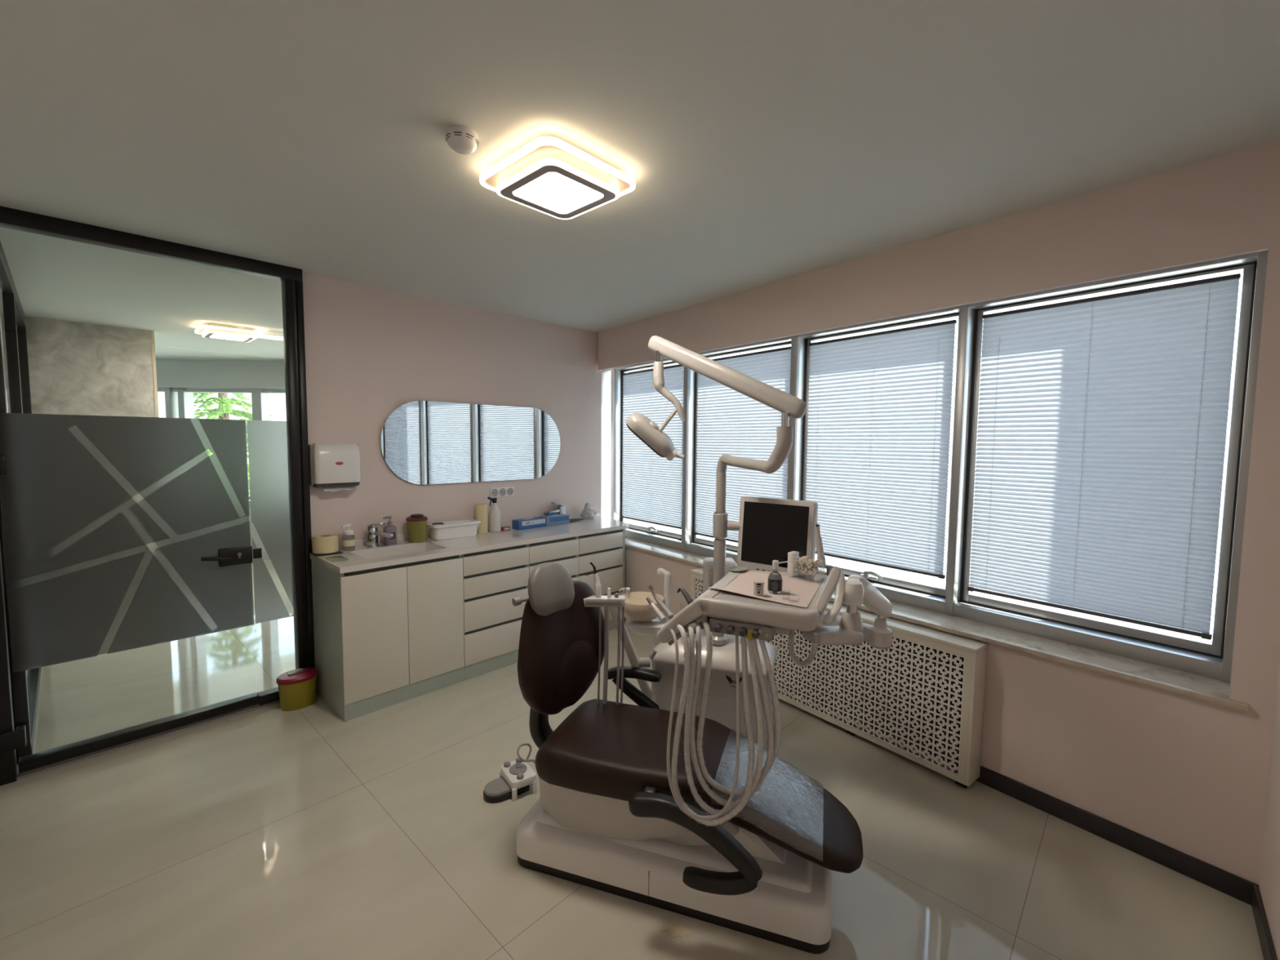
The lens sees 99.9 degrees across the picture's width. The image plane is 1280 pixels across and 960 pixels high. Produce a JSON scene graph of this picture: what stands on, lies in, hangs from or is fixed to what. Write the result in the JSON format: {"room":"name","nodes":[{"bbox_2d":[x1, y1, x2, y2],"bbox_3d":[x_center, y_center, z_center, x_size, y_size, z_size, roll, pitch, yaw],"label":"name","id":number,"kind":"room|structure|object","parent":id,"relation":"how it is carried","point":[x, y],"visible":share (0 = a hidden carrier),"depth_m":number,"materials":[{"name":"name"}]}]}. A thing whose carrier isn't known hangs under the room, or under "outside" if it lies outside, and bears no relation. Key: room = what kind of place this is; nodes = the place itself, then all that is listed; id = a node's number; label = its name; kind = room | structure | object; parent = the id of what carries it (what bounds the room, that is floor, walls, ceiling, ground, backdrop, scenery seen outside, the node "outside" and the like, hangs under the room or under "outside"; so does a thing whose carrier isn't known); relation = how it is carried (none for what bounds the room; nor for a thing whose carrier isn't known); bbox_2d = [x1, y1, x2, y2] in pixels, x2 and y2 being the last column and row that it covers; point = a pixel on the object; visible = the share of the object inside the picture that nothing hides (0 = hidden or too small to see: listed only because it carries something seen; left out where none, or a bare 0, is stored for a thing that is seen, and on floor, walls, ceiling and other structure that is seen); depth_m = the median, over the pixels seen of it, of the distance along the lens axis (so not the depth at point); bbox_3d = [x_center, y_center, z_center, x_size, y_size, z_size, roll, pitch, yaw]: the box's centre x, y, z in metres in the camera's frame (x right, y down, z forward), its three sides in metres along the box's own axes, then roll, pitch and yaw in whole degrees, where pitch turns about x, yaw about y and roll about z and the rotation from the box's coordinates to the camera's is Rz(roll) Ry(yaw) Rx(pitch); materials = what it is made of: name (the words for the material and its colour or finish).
{"room":"dental clinic","nodes":[
{"label":"dental clinic","id":0,"kind":"room"},
{"bbox_2d":[25,315,158,553],"bbox_3d":[-5.108,-0.102,5.084,0.210,2.670,0.814,4,5,43],"label":"wall","id":1,"kind":"structure","parent":0,"point":[75,368],"depth_m":4.93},
{"bbox_2d":[0,240,41,764],"bbox_3d":[-4.203,0.005,3.653,3.075,2.670,0.060,4,5,43],"label":"window","id":2,"kind":"structure","parent":1,"relation":"in","point":[15,385],"depth_m":3.17,"materials":[{"name":"black metal"}]},
{"bbox_2d":[151,330,159,417],"bbox_3d":[-4.822,-0.121,5.389,0.220,2.670,0.024,4,5,43],"label":"trim","id":3,"kind":"structure","parent":1,"relation":"attached to","point":[153,340],"depth_m":5.25,"materials":[{"name":"beige plastic"}]},
{"bbox_2d":[155,359,284,559],"bbox_3d":[-5.796,-0.265,7.345,7.899,2.670,0.300,0,4,-2],"label":"wall","id":4,"kind":"structure","parent":0,"point":[171,373],"depth_m":7.12,"materials":[{"name":"paint"}]},
{"bbox_2d":[157,387,285,506],"bbox_3d":[-5.694,-0.441,7.321,7.499,1.585,0.170,0,4,-2],"label":"window","id":5,"kind":"structure","parent":4,"relation":"in","point":[179,402],"depth_m":7.22,"materials":[{"name":"metal"}]},
{"bbox_2d":[302,271,601,544],"bbox_3d":[-1.298,-0.021,4.391,0.140,2.670,2.536,4,5,43],"label":"wall","id":6,"kind":"structure","parent":0,"point":[371,352],"depth_m":3.97,"materials":[{"name":"pink paint"}]},
{"bbox_2d":[0,205,315,786],"bbox_3d":[-2.573,0.070,2.921,0.087,2.670,1.358,4,5,43],"label":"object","id":7,"kind":"structure","parent":6,"relation":"in","point":[278,451],"depth_m":3.27,"materials":[{"name":"black metal"}]},
{"bbox_2d":[0,413,258,775],"bbox_3d":[-2.655,0.346,2.822,0.114,2.106,1.018,4,5,43],"label":"door","id":8,"kind":"structure","parent":7,"relation":"attached to","point":[84,580],"depth_m":2.79,"materials":[{"name":"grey glass"}]},
{"bbox_2d":[308,443,360,492],"bbox_3d":[-1.967,-0.078,3.483,0.117,0.311,0.287,4,5,43],"label":"paper towel dispenser","id":9,"kind":"object","parent":6,"relation":"attached to","point":[333,468],"visible":0.98,"depth_m":3.43,"materials":[{"name":"white plastic"}]},
{"bbox_2d":[322,485,357,492],"bbox_3d":[-1.947,0.057,3.493,0.042,0.041,0.194,4,5,43],"label":"paper towel","id":10,"kind":"object","parent":9,"relation":"hanging from","point":[326,488],"depth_m":3.48,"materials":[{"name":"white paper"}]},
{"bbox_2d":[311,511,599,551],"bbox_3d":[-1.259,0.383,4.353,0.012,0.045,2.525,4,5,43],"label":"backsplash","id":11,"kind":"structure","parent":6,"relation":"attached to","point":[360,542],"depth_m":3.86,"materials":[{"name":"stone"}]},
{"bbox_2d":[380,400,560,484],"bbox_3d":[-1.261,-0.294,4.293,0.019,0.612,1.568,4,5,43],"label":"mirror","id":12,"kind":"object","parent":6,"relation":"attached to","point":[423,442],"visible":1,"depth_m":4.19,"materials":[{"name":"silver mirror"}]},
{"bbox_2d":[489,486,514,497],"bbox_3d":[-1.144,0.098,4.453,0.013,0.080,0.225,4,5,43],"label":"power socket","id":13,"kind":"object","parent":6,"relation":"attached to","point":[506,491],"visible":0.94,"depth_m":4.45,"materials":[{"name":"white plastic"}]},
{"bbox_2d":[491,488,497,496],"bbox_3d":[-1.189,0.103,4.399,0.004,0.062,0.062,4,5,43],"label":"outlet","id":14,"kind":"object","parent":13,"relation":"attached to","point":[494,491],"depth_m":4.40,"materials":[{"name":"white plastic"}]},
{"bbox_2d":[499,488,506,495],"bbox_3d":[-1.138,0.099,4.452,0.004,0.062,0.062,4,5,43],"label":"outlet","id":15,"kind":"object","parent":13,"relation":"attached to","point":[502,491],"depth_m":4.46,"materials":[{"name":"white plastic"}]},
{"bbox_2d":[506,488,513,495],"bbox_3d":[-1.088,0.096,4.506,0.004,0.062,0.062,4,5,43],"label":"outlet","id":16,"kind":"object","parent":13,"relation":"attached to","point":[509,491],"depth_m":4.51,"materials":[{"name":"white plastic"}]},
{"bbox_2d":[0,559,1263,959],"bbox_3d":[-3.613,1.319,4.940,13.020,0.120,8.324,4,5,43],"label":"floor","id":17,"kind":"structure","parent":0,"point":[269,832],"depth_m":2.12,"materials":[{"name":"tile"}]},
{"bbox_2d":[275,666,318,711],"bbox_3d":[-2.101,1.281,3.306,0.172,0.208,0.220,4,5,43],"label":"sharps container","id":18,"kind":"object","parent":17,"relation":"on","point":[296,687],"visible":1,"depth_m":3.25,"materials":[{"name":"yellow plastic"}]},
{"bbox_2d":[311,554,464,722],"bbox_3d":[-1.657,0.932,3.554,0.578,0.878,0.753,4,5,43],"label":"base cabinet","id":19,"kind":"object","parent":17,"relation":"on","point":[384,637],"visible":0.91,"depth_m":3.30,"materials":[{"name":"white laminate"}]},
{"bbox_2d":[309,511,628,573],"bbox_3d":[-1.040,0.461,4.161,0.601,0.169,2.540,4,5,43],"label":"countertop","id":20,"kind":"structure","parent":19,"relation":"on","point":[362,557],"depth_m":3.76,"materials":[{"name":"stone"}]},
{"bbox_2d":[309,533,342,556],"bbox_3d":[-1.993,0.408,3.411,0.150,0.112,0.150,4,5,43],"label":"roll","id":21,"kind":"object","parent":20,"relation":"on","point":[323,544],"visible":1,"depth_m":3.36,"materials":[{"name":"beige paper"}]},
{"bbox_2d":[309,551,342,556],"bbox_3d":[-1.994,0.460,3.415,0.150,0.008,0.150,4,5,43],"label":"tray","id":22,"kind":"object","parent":20,"relation":"on","point":[317,553],"depth_m":3.35,"materials":[{"name":"black plastic"}]},
{"bbox_2d":[324,555,344,559],"bbox_3d":[-1.825,0.475,3.238,0.140,0.006,0.092,4,5,43],"label":"glass plate","id":23,"kind":"object","parent":20,"relation":"on","point":[336,556],"visible":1,"depth_m":3.27,"materials":[{"name":"glass"}]},
{"bbox_2d":[341,523,355,551],"bbox_3d":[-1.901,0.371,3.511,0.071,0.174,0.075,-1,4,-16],"label":"soap bottle","id":24,"kind":"object","parent":20,"relation":"on","point":[348,538],"visible":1,"depth_m":3.49,"materials":[{"name":"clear plastic"}]},
{"bbox_2d":[365,522,393,547],"bbox_3d":[-1.752,0.369,3.628,0.182,0.164,0.063,1,4,12],"label":"mixer tap","id":25,"kind":"object","parent":20,"relation":"on","point":[372,532],"visible":1,"depth_m":3.62,"materials":[{"name":"silver metal"}]},
{"bbox_2d":[382,515,396,545],"bbox_3d":[-1.729,0.346,3.717,0.062,0.198,0.080,4,5,43],"label":"soap bottle","id":26,"kind":"object","parent":20,"relation":"on","point":[389,528],"visible":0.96,"depth_m":3.70,"materials":[{"name":"plastic"}]},
{"bbox_2d":[358,546,435,559],"bbox_3d":[-1.588,0.538,3.550,0.349,0.090,0.534,4,5,43],"label":"sink basin","id":27,"kind":"object","parent":20,"relation":"in","point":[388,552],"depth_m":3.68,"materials":[{"name":"ceramic"}]},
{"bbox_2d":[405,513,427,542],"bbox_3d":[-1.590,0.341,3.837,0.144,0.194,0.144,4,5,43],"label":"sharps container","id":28,"kind":"object","parent":20,"relation":"on","point":[416,523],"visible":1,"depth_m":3.79,"materials":[{"name":"yellow plastic"}]},
{"bbox_2d":[406,520,426,542],"bbox_3d":[-1.590,0.363,3.839,0.136,0.150,0.136,4,5,43],"label":"tub","id":29,"kind":"object","parent":28,"relation":"attached to","point":[416,530],"depth_m":3.78,"materials":[{"name":"yellow plastic"}]},
{"bbox_2d":[426,519,480,540],"bbox_3d":[-1.387,0.366,4.023,0.163,0.121,0.382,4,5,43],"label":"storage box","id":30,"kind":"object","parent":20,"relation":"on","point":[454,529],"visible":0.86,"depth_m":3.96,"materials":[{"name":"white plastic"}]},
{"bbox_2d":[475,503,488,533],"bbox_3d":[-1.247,0.301,4.234,0.096,0.225,0.096,4,5,43],"label":"roll","id":31,"kind":"object","parent":20,"relation":"on","point":[481,509],"visible":0.94,"depth_m":4.20,"materials":[{"name":"beige paper"}]},
{"bbox_2d":[487,497,501,532],"bbox_3d":[-1.159,0.270,4.292,0.096,0.280,0.096,0,4,-2],"label":"spray bottle","id":32,"kind":"object","parent":20,"relation":"on","point":[494,517],"visible":1,"depth_m":4.26,"materials":[{"name":"plastic"}]},
{"bbox_2d":[501,525,510,530],"bbox_3d":[-1.083,0.392,4.345,0.037,0.030,0.066,4,5,43],"label":"box","id":33,"kind":"object","parent":20,"relation":"on","point":[503,528],"visible":1,"depth_m":4.33,"materials":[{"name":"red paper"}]},
{"bbox_2d":[511,516,545,529],"bbox_3d":[-0.925,0.361,4.491,0.102,0.075,0.267,4,5,43],"label":"glove box","id":34,"kind":"object","parent":20,"relation":"on","point":[537,522],"visible":1,"depth_m":4.44,"materials":[{"name":"blue cardboard"}]},
{"bbox_2d":[539,513,568,526],"bbox_3d":[-0.743,0.348,4.679,0.102,0.079,0.246,4,5,43],"label":"glove box","id":35,"kind":"object","parent":20,"relation":"on","point":[555,519],"visible":0.92,"depth_m":4.64,"materials":[{"name":"blue cardboard"}]},
{"bbox_2d":[543,502,565,515],"bbox_3d":[-0.761,0.288,4.806,0.199,0.179,0.068,-3,5,-38],"label":"mixer tap","id":36,"kind":"object","parent":20,"relation":"on","point":[561,508],"visible":0.66,"depth_m":4.81,"materials":[{"name":"metal"}]},
{"bbox_2d":[580,502,596,519],"bbox_3d":[-0.477,0.287,5.037,0.123,0.154,0.179,4,5,43],"label":"plastic bag","id":37,"kind":"object","parent":20,"relation":"on","point":[588,513],"visible":1,"depth_m":5.00,"materials":[{"name":"white plastic"}]},
{"bbox_2d":[461,544,528,680],"bbox_3d":[-1.217,0.903,4.022,0.578,0.878,0.529,4,5,43],"label":"base cabinet","id":38,"kind":"object","parent":17,"relation":"on","point":[491,579],"visible":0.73,"depth_m":3.80,"materials":[{"name":"white laminate"}]},
{"bbox_2d":[483,742,537,803],"bbox_3d":[-0.605,1.361,2.515,0.255,0.184,0.176,-2,5,-35],"label":"foot pedal","id":39,"kind":"object","parent":17,"relation":"on","point":[515,778],"visible":1,"depth_m":2.49,"materials":[{"name":"white plastic"}]},
{"bbox_2d":[527,536,578,587],"bbox_3d":[-0.871,0.881,4.390,0.578,0.878,0.481,4,5,43],"label":"base cabinet","id":40,"kind":"object","parent":17,"relation":"on","point":[565,551],"visible":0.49,"depth_m":4.20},
{"bbox_2d":[577,529,622,631],"bbox_3d":[-0.534,0.859,4.748,0.578,0.878,0.501,4,5,43],"label":"base cabinet","id":41,"kind":"object","parent":17,"relation":"on","point":[604,550],"visible":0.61,"depth_m":4.56,"materials":[{"name":"white laminate"}]},
{"bbox_2d":[621,528,625,594],"bbox_3d":[-0.155,0.861,4.759,0.025,0.878,0.030,4,5,43],"label":"filler panel","id":42,"kind":"object","parent":17,"relation":"on","point":[623,547],"visible":0.43,"depth_m":4.74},
{"bbox_2d":[583,557,777,750],"bbox_3d":[0.205,0.899,2.577,0.914,1.109,0.477,0,4,-1],"label":"dental cuspidor unit","id":43,"kind":"object","parent":17,"relation":"on","point":[642,620],"visible":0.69,"depth_m":2.43,"materials":[{"name":"white plastic"}]},
{"bbox_2d":[585,562,601,598],"bbox_3d":[-0.201,0.439,2.339,0.062,0.165,0.049,4,5,43],"label":"light","id":44,"kind":"object","parent":43,"relation":"on","point":[597,585],"depth_m":2.33,"materials":[{"name":"plastic"}]},
{"bbox_2d":[620,591,664,622],"bbox_3d":[0.005,0.626,2.621,0.226,0.105,0.226,2,4,19],"label":"bowl","id":45,"kind":"object","parent":43,"relation":"on","point":[637,608],"depth_m":2.56,"materials":[{"name":"beige ceramic"}]},
{"bbox_2d":[626,335,807,645],"bbox_3d":[0.327,0.054,2.349,0.794,1.415,0.304,3,4,27],"label":"lamp","id":46,"kind":"object","parent":43,"relation":"on","point":[653,436],"visible":0.98,"depth_m":2.34,"materials":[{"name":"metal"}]},
{"bbox_2d":[727,496,817,573],"bbox_3d":[0.570,0.246,2.355,0.406,0.337,0.097,4,5,38],"label":"monitor","id":47,"kind":"object","parent":46,"relation":"attached to","point":[769,529],"visible":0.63,"depth_m":2.31,"materials":[{"name":"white plastic"}]},
{"bbox_2d":[657,566,892,826],"bbox_3d":[0.470,0.658,1.996,0.641,0.770,1.019,4,5,43],"label":"console","id":48,"kind":"object","parent":43,"relation":"attached to","point":[752,619],"visible":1,"depth_m":1.71,"materials":[{"name":"white plastic"}]},
{"bbox_2d":[646,596,666,622],"bbox_3d":[0.056,0.467,1.938,0.022,0.067,0.109,-2,5,-35],"label":"handpiece","id":49,"kind":"object","parent":48,"relation":"attached to","point":[660,615],"visible":1,"depth_m":1.92,"materials":[{"name":"white plastic"}]},
{"bbox_2d":[648,584,674,619],"bbox_3d":[0.075,0.439,1.943,0.026,0.102,0.127,-3,5,-39],"label":"handpiece","id":50,"kind":"object","parent":48,"relation":"on","point":[669,615],"visible":1,"depth_m":1.94,"materials":[{"name":"grey plastic"}]},
{"bbox_2d":[676,587,693,604],"bbox_3d":[0.158,0.402,1.861,0.022,0.051,0.069,-3,5,-38],"label":"handpiece","id":51,"kind":"object","parent":48,"relation":"on","point":[685,593],"visible":0.96,"depth_m":1.85,"materials":[{"name":"grey plastic"}]},
{"bbox_2d":[728,566,747,572],"bbox_3d":[0.392,0.356,2.141,0.064,0.008,0.096,4,5,43],"label":"metal dish","id":52,"kind":"object","parent":48,"relation":"on","point":[735,569],"visible":1,"depth_m":2.15,"materials":[{"name":"silver metal"}]},
{"bbox_2d":[700,569,828,631],"bbox_3d":[0.462,0.409,1.923,0.376,0.066,0.539,2,4,23],"label":"tray","id":53,"kind":"object","parent":48,"relation":"on","point":[731,610],"depth_m":1.71,"materials":[{"name":"white plastic"}]},
{"bbox_2d":[707,571,822,607],"bbox_3d":[0.450,0.375,1.915,0.341,0.012,0.382,2,4,27],"label":"paper","id":54,"kind":"object","parent":48,"relation":"on","point":[802,592],"visible":0.79,"depth_m":1.89,"materials":[{"name":"white paper"}]},
{"bbox_2d":[753,580,764,595],"bbox_3d":[0.397,0.362,1.802,0.035,0.046,0.036,4,5,43],"label":"jar","id":55,"kind":"object","parent":54,"relation":"on","point":[758,587],"visible":1,"depth_m":1.79,"materials":[{"name":"white plastic"}]},
{"bbox_2d":[767,560,797,593],"bbox_3d":[0.485,0.328,1.850,0.105,0.109,0.049,-2,5,-31],"label":"dropper bottle","id":56,"kind":"object","parent":54,"relation":"on","point":[775,578],"visible":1,"depth_m":1.82,"materials":[{"name":"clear glass"}]},
{"bbox_2d":[786,551,799,581],"bbox_3d":[0.622,0.325,2.017,0.148,0.093,0.094,4,5,43],"label":"bottle","id":57,"kind":"object","parent":54,"relation":"on","point":[791,555],"visible":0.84,"depth_m":2.06,"materials":[{"name":"white plastic"}]},
{"bbox_2d":[800,555,808,560],"bbox_3d":[0.615,0.293,2.008,0.037,0.018,0.010,-2,5,-30],"label":"roll","id":58,"kind":"object","parent":57,"relation":"in","point":[806,557],"visible":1,"depth_m":2.00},
{"bbox_2d":[814,524,832,575],"bbox_3d":[0.724,0.290,2.126,0.059,0.236,0.065,4,5,43],"label":"camera","id":59,"kind":"object","parent":48,"relation":"attached to","point":[826,569],"visible":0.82,"depth_m":2.11,"materials":[{"name":"white plastic"}]},
{"bbox_2d":[511,561,863,954],"bbox_3d":[0.152,0.923,2.076,1.329,1.132,0.683,2,4,19],"label":"dental chair","id":60,"kind":"object","parent":17,"relation":"on","point":[606,817],"visible":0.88,"depth_m":1.95,"materials":[{"name":"brown leather"}]},
{"bbox_2d":[699,584,964,773],"bbox_3d":[1.021,1.111,3.312,0.084,0.600,1.798,-3,5,-38],"label":"radiator","id":61,"kind":"object","parent":17,"relation":"on","point":[801,638],"visible":0.05,"depth_m":2.85,"materials":[{"name":"white metal"}]},
{"bbox_2d":[689,568,987,787],"bbox_3d":[1.015,1.067,3.304,0.141,0.690,1.918,-3,5,-38],"label":"radiator cover","id":62,"kind":"object","parent":17,"relation":"on","point":[974,652],"visible":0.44,"depth_m":2.75,"materials":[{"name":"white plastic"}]},
{"bbox_2d":[0,0,1279,360],"bbox_3d":[-3.589,-1.479,4.745,13.020,0.150,8.324,4,5,43],"label":"ceiling","id":63,"kind":"structure","parent":0,"point":[762,142],"depth_m":1.79,"materials":[{"name":"paint"}]},
{"bbox_2d":[195,323,262,342],"bbox_3d":[-3.864,-1.383,5.058,0.456,0.090,0.456,4,5,43],"label":"ceiling lamp","id":64,"kind":"object","parent":63,"relation":"attached to","point":[214,331],"visible":1,"depth_m":4.97,"materials":[{"name":"white plastic"}]},
{"bbox_2d":[445,124,478,154],"bbox_3d":[-0.604,-1.147,1.827,0.108,0.055,0.108,4,5,43],"label":"smoke detector","id":65,"kind":"object","parent":63,"relation":"attached to","point":[462,140],"visible":1,"depth_m":1.79,"materials":[{"name":"white plastic"}]},
{"bbox_2d":[480,136,635,219],"bbox_3d":[-0.315,-1.144,2.071,0.456,0.090,0.456,4,5,43],"label":"ceiling lamp","id":66,"kind":"object","parent":63,"relation":"attached to","point":[549,175],"visible":1,"depth_m":1.99,"materials":[{"name":"white plastic"}]},
{"bbox_2d":[815,560,823,565],"bbox_3d":[0.659,0.304,1.975,0.037,0.017,0.010,-2,5,-33],"label":"roll","id":67,"kind":"object","parent":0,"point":[821,561],"visible":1,"depth_m":1.97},
{"bbox_2d":[598,138,1279,884],"bbox_3d":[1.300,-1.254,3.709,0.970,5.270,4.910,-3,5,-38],"label":"wall","id":68,"kind":"structure","parent":0,"point":[1187,775],"depth_m":2.18,"materials":[{"name":"pink paint"}]},
{"bbox_2d":[600,358,694,551],"bbox_3d":[0.042,-0.263,5.058,0.169,1.641,1.340,-3,5,-38],"label":"window","id":69,"kind":"structure","parent":68,"relation":"in","point":[611,471],"depth_m":5.27,"materials":[{"name":"metal"}]},
{"bbox_2d":[621,364,684,528],"bbox_3d":[0.109,-0.303,4.952,0.026,1.419,0.920,-3,5,-38],"label":"blind","id":70,"kind":"object","parent":69,"relation":"attached to","point":[652,486],"visible":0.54,"depth_m":4.96,"materials":[{"name":"grey plastic"}]},
{"bbox_2d":[684,334,805,563],"bbox_3d":[0.781,-0.190,4.108,0.169,1.641,1.072,-3,5,-38],"label":"window","id":71,"kind":"structure","parent":68,"relation":"in","point":[700,545],"depth_m":3.69,"materials":[{"name":"metal"}]},
{"bbox_2d":[693,346,791,542],"bbox_3d":[0.757,-0.230,4.120,0.026,1.439,0.938,-3,5,-38],"label":"blind","id":72,"kind":"object","parent":71,"relation":"attached to","point":[731,422],"visible":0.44,"depth_m":4.13,"materials":[{"name":"grey plastic"}]},
{"bbox_2d":[798,304,974,615],"bbox_3d":[1.427,-0.127,3.278,0.169,1.641,1.036,-3,5,-38],"label":"window","id":73,"kind":"structure","parent":68,"relation":"in","point":[937,598],"depth_m":2.90,"materials":[{"name":"metal"}]},
{"bbox_2d":[805,320,956,578],"bbox_3d":[1.407,-0.182,3.283,0.027,1.406,0.914,-3,5,-38],"label":"blind","id":74,"kind":"object","parent":73,"relation":"attached to","point":[879,412],"visible":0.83,"depth_m":3.21,"materials":[{"name":"grey plastic"}]},
{"bbox_2d":[625,536,1249,711],"bbox_3d":[0.893,0.668,3.777,0.328,0.022,4.515,-3,5,-38],"label":"window sill","id":75,"kind":"structure","parent":68,"relation":"attached to","point":[1185,683],"depth_m":2.40,"materials":[{"name":"beige stone"}]},
{"bbox_2d":[952,249,1268,682],"bbox_3d":[2.055,-0.065,2.470,0.169,1.641,1.016,-3,5,-38],"label":"window","id":76,"kind":"structure","parent":68,"relation":"in","point":[1214,659],"depth_m":2.23,"materials":[{"name":"metal"}]},
{"bbox_2d":[967,273,1240,639],"bbox_3d":[2.037,-0.102,2.475,0.026,1.443,0.898,-3,5,-38],"label":"blind","id":77,"kind":"object","parent":76,"relation":"attached to","point":[1103,420],"visible":1,"depth_m":2.40,"materials":[{"name":"grey plastic"}]},
{"bbox_2d":[976,765,1258,905],"bbox_3d":[1.916,1.452,2.268,0.014,0.081,0.960,-3,5,-38],"label":"baseboard","id":78,"kind":"structure","parent":68,"relation":"attached to","point":[1236,886],"depth_m":2.18,"materials":[{"name":"black plastic"}]},
{"bbox_2d":[1258,659,1279,959],"bbox_3d":[1.225,0.260,0.669,0.150,2.670,3.580,4,5,43],"label":"wall","id":79,"kind":"structure","parent":0,"point":[1269,871],"depth_m":1.79,"materials":[{"name":"pink paint"}]},
{"bbox_2d":[1251,884,1277,959],"bbox_3d":[1.109,1.550,0.766,0.014,0.081,3.148,4,5,43],"label":"baseboard","id":80,"kind":"structure","parent":79,"relation":"attached to","point":[1264,935],"depth_m":1.77,"materials":[{"name":"black plastic"}]},
{"label":"outside","id":81,"kind":"structure","parent":0,"visible":0},
{"bbox_2d":[848,517,1220,641],"bbox_3d":[-4.119,7.079,9.119,130.000,0.200,120.000,4,5,43],"label":"ground","id":82,"kind":"structure","parent":81,"point":[917,577],"depth_m":30.70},
{"bbox_2d":[193,392,271,500],"bbox_3d":[-11.224,0.814,14.708,4.779,11.400,4.614,-1,4,-18],"label":"tree","id":83,"kind":"object","parent":82,"relation":"on","point":[224,409],"visible":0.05,"depth_m":14.27,"materials":[{"name":"green plant"}]},
{"bbox_2d":[157,364,848,567],"bbox_3d":[-17.996,-0.618,30.846,60.781,11.900,10.362,0,4,-8],"label":"building","id":84,"kind":"structure","parent":82,"relation":"on","point":[277,401],"depth_m":26.32,"materials":[{"name":"white"}]},
{"bbox_3d":[-0.607,0.371,4.868,0.101,0.006,0.134,4,5,43],"label":"pouch","id":85,"kind":"object","parent":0,"visible":0},
{"bbox_2d":[568,518,583,520],"bbox_3d":[-0.584,0.361,4.921,0.120,0.006,0.070,-2,5,-35],"label":"pouch","id":86,"kind":"object","parent":85,"relation":"on","point":[574,519],"visible":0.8,"depth_m":4.90,"materials":[{"name":"plastic"}]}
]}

